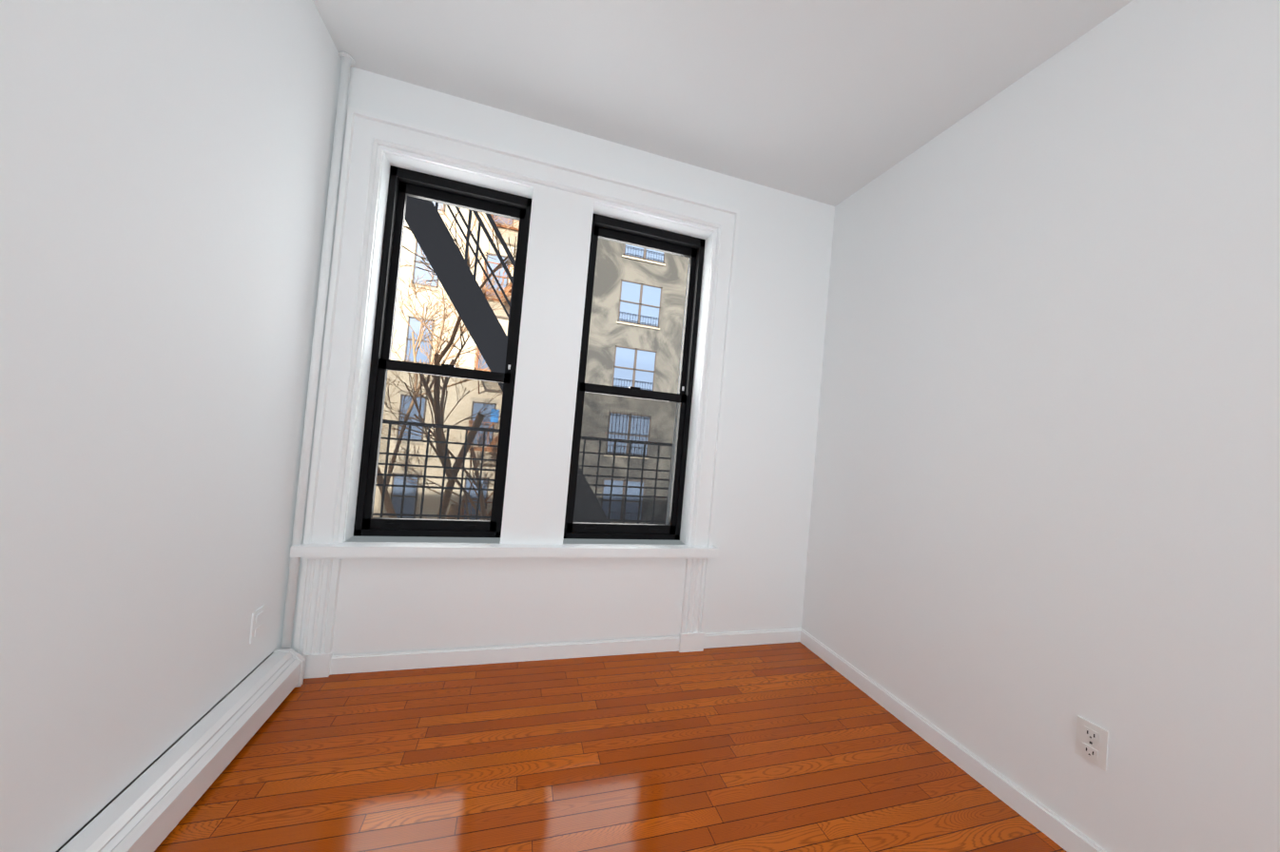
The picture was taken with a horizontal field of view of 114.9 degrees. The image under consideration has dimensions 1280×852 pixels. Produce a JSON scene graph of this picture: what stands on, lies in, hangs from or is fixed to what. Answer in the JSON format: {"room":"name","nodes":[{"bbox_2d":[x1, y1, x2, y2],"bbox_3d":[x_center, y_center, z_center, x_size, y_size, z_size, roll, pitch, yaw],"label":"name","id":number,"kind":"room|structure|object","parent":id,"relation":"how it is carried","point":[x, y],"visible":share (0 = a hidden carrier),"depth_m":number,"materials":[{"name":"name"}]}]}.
{"room":"empty apartment room","nodes":[
{"label":"empty apartment room","id":0,"kind":"room"},
{"bbox_2d":[0,0,341,851],"bbox_3d":[-0.849,-0.258,-0.579,0.200,2.700,5.580,5,-1,-16],"label":"wall","id":1,"kind":"structure","parent":0,"point":[164,177],"depth_m":1.00,"materials":[{"name":"white paint"}]},
{"bbox_2d":[249,604,265,643],"bbox_3d":[-1.454,0.753,1.554,0.009,0.115,0.070,5,-1,-16],"label":"electrical outlet","id":2,"kind":"object","parent":1,"relation":"attached to","point":[257,623],"visible":1,"depth_m":1.54,"materials":[{"name":"white plastic"}]},
{"bbox_2d":[290,66,834,655],"bbox_3d":[-0.214,-0.148,2.329,2.650,2.700,0.350,5,-1,-16],"label":"wall","id":3,"kind":"structure","parent":0,"point":[763,508],"depth_m":2.38,"materials":[{"name":"white paint"}]},
{"bbox_2d":[329,635,679,675],"bbox_3d":[-0.576,1.131,2.037,1.653,0.078,0.013,5,-1,-16],"label":"baseboard","id":4,"kind":"structure","parent":3,"relation":"attached to","point":[343,664],"depth_m":1.99,"materials":[{"name":"white paint"}]},
{"bbox_2d":[289,106,740,678],"bbox_3d":[-0.489,-0.072,2.125,1.991,2.493,0.260,5,-1,-16],"label":"window frame","id":5,"kind":"structure","parent":3,"relation":"in","point":[435,453],"depth_m":2.04,"materials":[{"name":"white wood"}]},
{"bbox_2d":[563,213,705,540],"bbox_3d":[-0.032,-0.249,2.347,0.690,1.775,0.085,5,-1,-16],"label":"window unit","id":6,"kind":"structure","parent":3,"relation":"in","point":[628,463],"depth_m":2.36,"materials":[{"name":"black metal"}]},
{"bbox_2d":[703,627,801,648],"bbox_3d":[0.660,1.247,2.403,0.648,0.078,0.013,5,-1,-16],"label":"baseboard","id":7,"kind":"structure","parent":3,"relation":"attached to","point":[785,635],"depth_m":2.40,"materials":[{"name":"white paint"}]},
{"bbox_2d":[154,641,1066,851],"bbox_3d":[0.389,1.289,-0.209,3.050,0.150,5.580,5,-1,-16],"label":"floor","id":8,"kind":"structure","parent":0,"point":[797,746],"depth_m":1.43,"materials":[{"name":"brown wood"}]},
{"bbox_2d":[56,648,305,851],"bbox_3d":[-0.816,1.024,-0.547,0.110,0.153,4.705,5,-1,-16],"label":"baseboard heater","id":9,"kind":"object","parent":8,"relation":"on","point":[147,808],"visible":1,"depth_m":1.17,"materials":[{"name":"white metal"}]},
{"bbox_2d":[280,51,354,648],"bbox_3d":[-1.395,-0.260,1.754,0.060,2.696,0.060,5,-1,-16],"label":"riser pipe","id":10,"kind":"object","parent":8,"relation":"on","point":[347,61],"visible":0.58,"depth_m":1.75,"materials":[{"name":"white metal"}]},
{"bbox_2d":[312,0,1132,206],"bbox_3d":[0.643,-1.599,-0.155,3.050,0.250,5.580,5,-1,-16],"label":"ceiling","id":11,"kind":"structure","parent":0,"point":[834,103],"depth_m":1.68,"materials":[{"name":"white paint"}]},
{"bbox_2d":[801,0,1279,851],"bbox_3d":[1.877,-0.003,0.213,0.200,2.700,5.580,5,-1,-16],"label":"wall","id":12,"kind":"structure","parent":0,"point":[1045,508],"depth_m":1.33,"materials":[{"name":"white paint"}]},
{"bbox_2d":[797,628,1106,851],"bbox_3d":[1.680,1.294,0.087,0.013,0.078,5.030,5,-1,-16],"label":"baseboard","id":13,"kind":"structure","parent":12,"relation":"attached to","point":[1060,832],"depth_m":1.56,"materials":[{"name":"white paint"}]},
{"bbox_2d":[1074,716,1109,771],"bbox_3d":[1.376,0.966,1.246,0.010,0.115,0.070,5,-1,-16],"label":"electrical outlet","id":14,"kind":"object","parent":12,"relation":"attached to","point":[1092,743],"visible":1,"depth_m":1.24,"materials":[{"name":"white plastic"}]},
{"label":"outside","id":15,"kind":"structure","parent":0,"visible":0},
{"bbox_3d":[-7.438,10.022,19.161,60.000,0.200,35.870,5,-1,-16],"label":"yard","id":16,"kind":"structure","parent":15,"visible":0},
{"bbox_2d":[391,203,518,370],"bbox_3d":[-6.168,4.335,7.667,9.499,18.137,8.581,5,-1,-16],"label":"branches","id":17,"kind":"object","parent":16,"relation":"on","point":[436,358],"depth_m":8.66,"materials":[{"name":"brown plant"}]},
{"bbox_2d":[390,201,519,369],"bbox_3d":[-12.744,-3.619,17.966,18.750,26.000,9.030,5,-1,-16],"label":"building","id":18,"kind":"structure","parent":16,"relation":"on","point":[402,327],"depth_m":14.88,"materials":[{"name":"beige brick"}]},
{"bbox_2d":[473,213,519,371],"bbox_3d":[-4.613,1.885,15.110,3.412,20.676,1.095,5,-1,-16],"label":"fire escape","id":19,"kind":"object","parent":18,"relation":"attached to","point":[513,227],"depth_m":14.79,"materials":[{"name":"brown metal"}]},
{"bbox_2d":[584,237,688,393],"bbox_3d":[2.678,-2.188,22.003,13.250,26.000,9.080,5,-1,-16],"label":"building","id":20,"kind":"structure","parent":16,"relation":"on","point":[636,317],"depth_m":16.51,"materials":[{"name":"beige brick"}]},
{"bbox_3d":[1.460,2.532,-1.868,20.000,15.500,9.380,5,-1,-16],"label":"block","id":21,"kind":"object","parent":16,"relation":"on","visible":0},
{"bbox_2d":[405,195,515,373],"bbox_3d":[-0.832,-0.314,2.888,3.250,4.209,1.047,5,-1,-16],"label":"fire escape","id":22,"kind":"object","parent":21,"relation":"attached to","point":[447,261],"depth_m":2.62,"materials":[{"name":"black metal"}]}
]}

